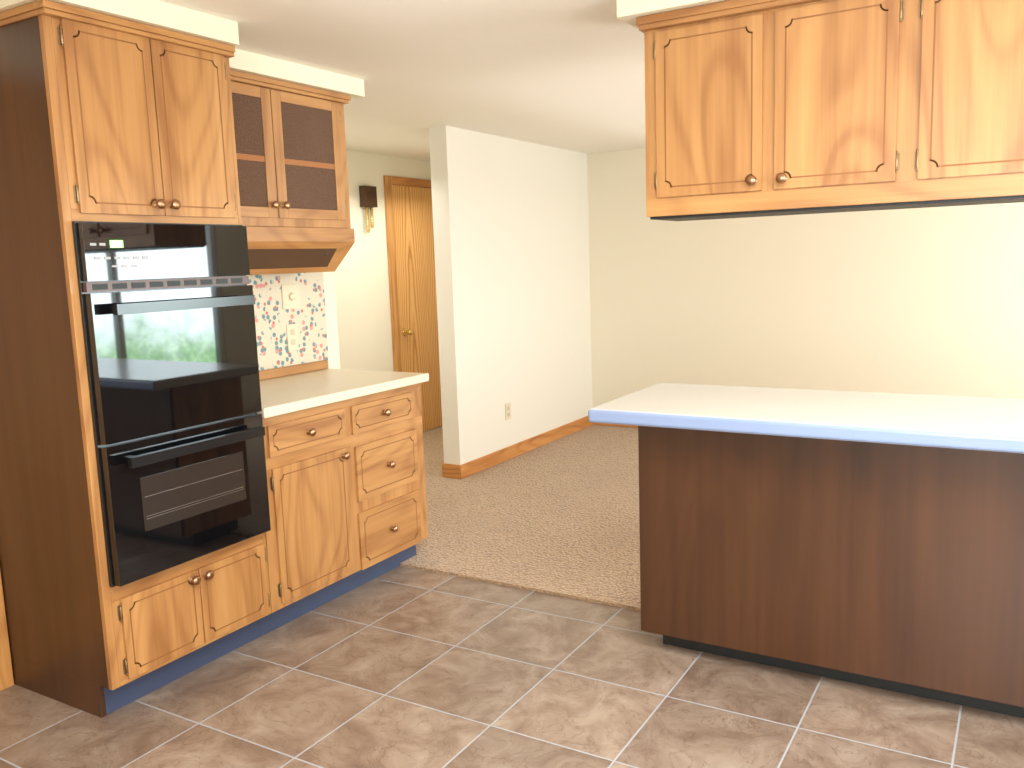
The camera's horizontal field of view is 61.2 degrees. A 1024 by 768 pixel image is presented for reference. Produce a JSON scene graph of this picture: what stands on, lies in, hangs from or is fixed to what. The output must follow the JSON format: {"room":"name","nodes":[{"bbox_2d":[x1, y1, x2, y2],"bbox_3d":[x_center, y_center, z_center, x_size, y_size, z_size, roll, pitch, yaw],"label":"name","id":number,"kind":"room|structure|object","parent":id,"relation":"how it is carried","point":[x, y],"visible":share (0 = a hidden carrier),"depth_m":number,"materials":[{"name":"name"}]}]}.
{"room":"kitchen","nodes":[
{"label":"kitchen","id":0,"kind":"room"},
{"bbox_2d":[0,0,364,98],"bbox_3d":[-1.151,-1.245,3.285,0.655,0.074,1.705,3,9,31],"label":"soffit","id":1,"kind":"structure","parent":0,"point":[167,16],"depth_m":2.91,"materials":[{"name":"beige paint"}]},
{"bbox_2d":[323,272,339,368],"bbox_3d":[-2.311,0.054,2.199,0.120,2.262,5.350,3,9,31],"label":"wall","id":2,"kind":"structure","parent":0,"point":[331,319],"depth_m":4.40,"materials":[{"name":"beige paint"}]},
{"bbox_2d":[0,572,13,690],"bbox_3d":[-2.056,0.088,2.479,0.034,2.100,1.007,3,9,31],"label":"door frame","id":3,"kind":"structure","parent":2,"relation":"attached to","point":[6,677],"depth_m":3.01,"materials":[{"name":"brown wood"}]},
{"bbox_2d":[246,272,328,370],"bbox_3d":[-1.207,-0.356,3.905,0.002,0.720,1.046,3,9,31],"label":"wallpaper","id":4,"kind":"object","parent":2,"relation":"attached to","point":[273,318],"visible":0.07,"depth_m":4.14},
{"bbox_2d":[281,284,300,309],"bbox_3d":[-1.050,-0.418,4.141,0.022,0.116,0.114,3,9,31],"label":"light switch","id":5,"kind":"object","parent":4,"relation":"attached to","point":[290,296],"visible":1,"depth_m":4.13,"materials":[{"name":"beige plastic"}]},
{"bbox_2d":[286,324,298,349],"bbox_3d":[-1.054,-0.226,4.164,0.006,0.122,0.068,3,9,31],"label":"outlet","id":6,"kind":"object","parent":4,"relation":"attached to","point":[292,337],"visible":1,"depth_m":4.16,"materials":[{"name":"beige plastic"}]},
{"bbox_2d":[230,70,354,274],"bbox_3d":[-1.102,-0.866,3.695,0.347,0.791,0.931,3,9,31],"label":"upper cabinet","id":7,"kind":"object","parent":2,"relation":"attached to","point":[290,143],"visible":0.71,"depth_m":3.69,"materials":[{"name":"brown wood"}]},
{"bbox_2d":[230,225,354,274],"bbox_3d":[-1.104,-0.570,3.736,0.326,0.195,0.917,3,9,31],"label":"hood","id":8,"kind":"object","parent":7,"relation":"attached to","point":[272,249],"depth_m":3.76,"materials":[{"name":"brown wood"}]},
{"bbox_2d":[334,150,441,431],"bbox_3d":[-1.214,-0.602,6.557,0.120,2.262,3.350,3,9,31],"label":"wall","id":9,"kind":"structure","parent":0,"point":[361,275],"depth_m":6.61,"materials":[{"name":"beige paint"}]},
{"bbox_2d":[359,185,376,232],"bbox_3d":[-1.081,-1.319,6.549,0.054,0.345,0.140,3,9,31],"label":"door chime","id":10,"kind":"object","parent":9,"relation":"attached to","point":[368,196],"visible":0.98,"depth_m":6.52,"materials":[{"name":"brown wood"}]},
{"bbox_2d":[383,175,441,430],"bbox_3d":[-0.686,-0.644,7.246,0.081,2.093,0.950,3,9,31],"label":"hall door","id":11,"kind":"structure","parent":9,"relation":"in","point":[411,259],"depth_m":7.10,"materials":[{"name":"brown wood"}]},
{"bbox_2d":[159,0,645,160],"bbox_3d":[0.144,-1.223,2.489,6.546,0.020,8.700,3,9,31],"label":"ceiling","id":12,"kind":"structure","parent":0,"point":[566,74],"depth_m":3.70,"materials":[{"name":"white paint"}]},
{"bbox_2d":[429,126,591,464],"bbox_3d":[0.084,-0.626,6.421,0.130,2.262,2.010,3,9,31],"label":"wall","id":13,"kind":"structure","parent":0,"point":[511,238],"depth_m":6.10,"materials":[{"name":"white paint"}]},
{"bbox_2d":[505,403,510,419],"bbox_3d":[-0.028,0.195,6.168,0.006,0.115,0.070,3,9,31],"label":"outlet","id":14,"kind":"object","parent":13,"relation":"attached to","point":[507,411],"visible":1,"depth_m":6.16,"materials":[{"name":"beige plastic"}]},
{"bbox_2d":[442,416,593,478],"bbox_3d":[0.117,0.436,6.567,0.154,0.093,2.022,3,9,31],"label":"baseboard","id":15,"kind":"structure","parent":13,"relation":"attached to","point":[467,469],"depth_m":6.22,"materials":[{"name":"brown wood"}]},
{"bbox_2d":[0,566,1023,767],"bbox_3d":[-0.135,1.325,0.952,5.240,0.050,5.103,3,9,31],"label":"floor","id":16,"kind":"structure","parent":0,"point":[402,667],"depth_m":2.78,"materials":[{"name":"brown ceramic tile"},{"name":"light grout"}]},
{"bbox_2d":[0,0,270,717],"bbox_3d":[-1.341,-0.056,3.013,0.700,2.186,0.692,3,9,31],"label":"tall cabinet","id":17,"kind":"object","parent":16,"relation":"on","point":[135,526],"visible":1,"depth_m":2.78,"materials":[{"name":"brown wood"}]},
{"bbox_2d":[259,383,427,636],"bbox_3d":[-0.911,0.478,3.844,0.637,0.868,1.009,3,9,31],"label":"base cabinet","id":18,"kind":"object","parent":16,"relation":"on","point":[347,495],"visible":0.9,"depth_m":3.62,"materials":[{"name":"brown wood"}]},
{"bbox_2d":[257,360,428,417],"bbox_3d":[-0.923,0.002,3.785,0.636,0.084,1.027,3,9,31],"label":"countertop","id":19,"kind":"structure","parent":18,"relation":"on","point":[290,389],"depth_m":3.80,"materials":[{"name":"beige laminate"}]},
{"bbox_2d":[638,426,1023,717],"bbox_3d":[1.904,0.578,2.478,3.106,0.863,0.460,3,9,31],"label":"base cabinet","id":20,"kind":"object","parent":16,"relation":"on","point":[895,568],"visible":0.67,"depth_m":2.73,"materials":[{"name":"brown wood"}]},
{"bbox_2d":[588,383,1023,453],"bbox_3d":[1.806,0.131,2.387,3.221,0.048,0.661,3,9,31],"label":"countertop","id":21,"kind":"structure","parent":20,"relation":"on","point":[973,423],"depth_m":2.72,"materials":[{"name":"white laminate"}]},
{"bbox_2d":[400,425,640,610],"bbox_3d":[1.523,0.692,4.977,6.546,0.062,3.597,3,9,31],"label":"floor","id":22,"kind":"structure","parent":0,"point":[559,517],"depth_m":4.74,"materials":[{"name":"beige carpet"}]},
{"bbox_2d":[617,0,727,28],"bbox_3d":[1.799,-1.189,2.186,3.150,0.074,0.415,3,9,31],"label":"soffit","id":23,"kind":"structure","parent":0,"point":[629,11],"depth_m":2.77,"materials":[{"name":"beige paint"}]},
{"bbox_2d":[636,0,771,220],"bbox_3d":[0.695,-0.892,2.906,0.408,0.638,0.320,3,9,31],"label":"upper cabinet","id":24,"kind":"object","parent":23,"relation":"hanging from","point":[758,108],"depth_m":2.76,"materials":[{"name":"brown wood"}]},
{"bbox_2d":[772,0,915,215],"bbox_3d":[1.041,-0.875,2.701,0.396,0.638,0.320,3,9,31],"label":"upper cabinet","id":25,"kind":"object","parent":23,"relation":"hanging from","point":[844,71],"depth_m":2.56,"materials":[{"name":"brown wood"}]},
{"bbox_2d":[912,0,1023,207],"bbox_3d":[1.381,-0.858,2.500,0.396,0.638,0.320,3,9,31],"label":"upper cabinet","id":26,"kind":"object","parent":23,"relation":"hanging from","point":[968,94],"depth_m":2.40,"materials":[{"name":"brown wood"}]},
{"bbox_2d":[587,148,1023,407],"bbox_3d":[2.423,-0.683,6.261,6.426,2.262,0.120,3,9,31],"label":"wall","id":27,"kind":"structure","parent":0,"point":[928,301],"depth_m":6.36,"materials":[{"name":"beige paint"}]},
{"bbox_2d":[594,423,637,427],"bbox_3d":[2.889,0.411,6.080,5.106,0.093,0.012,3,9,31],"label":"baseboard","id":28,"kind":"structure","parent":27,"relation":"attached to","point":[620,425],"depth_m":7.27,"materials":[{"name":"brown wood"}]}
]}

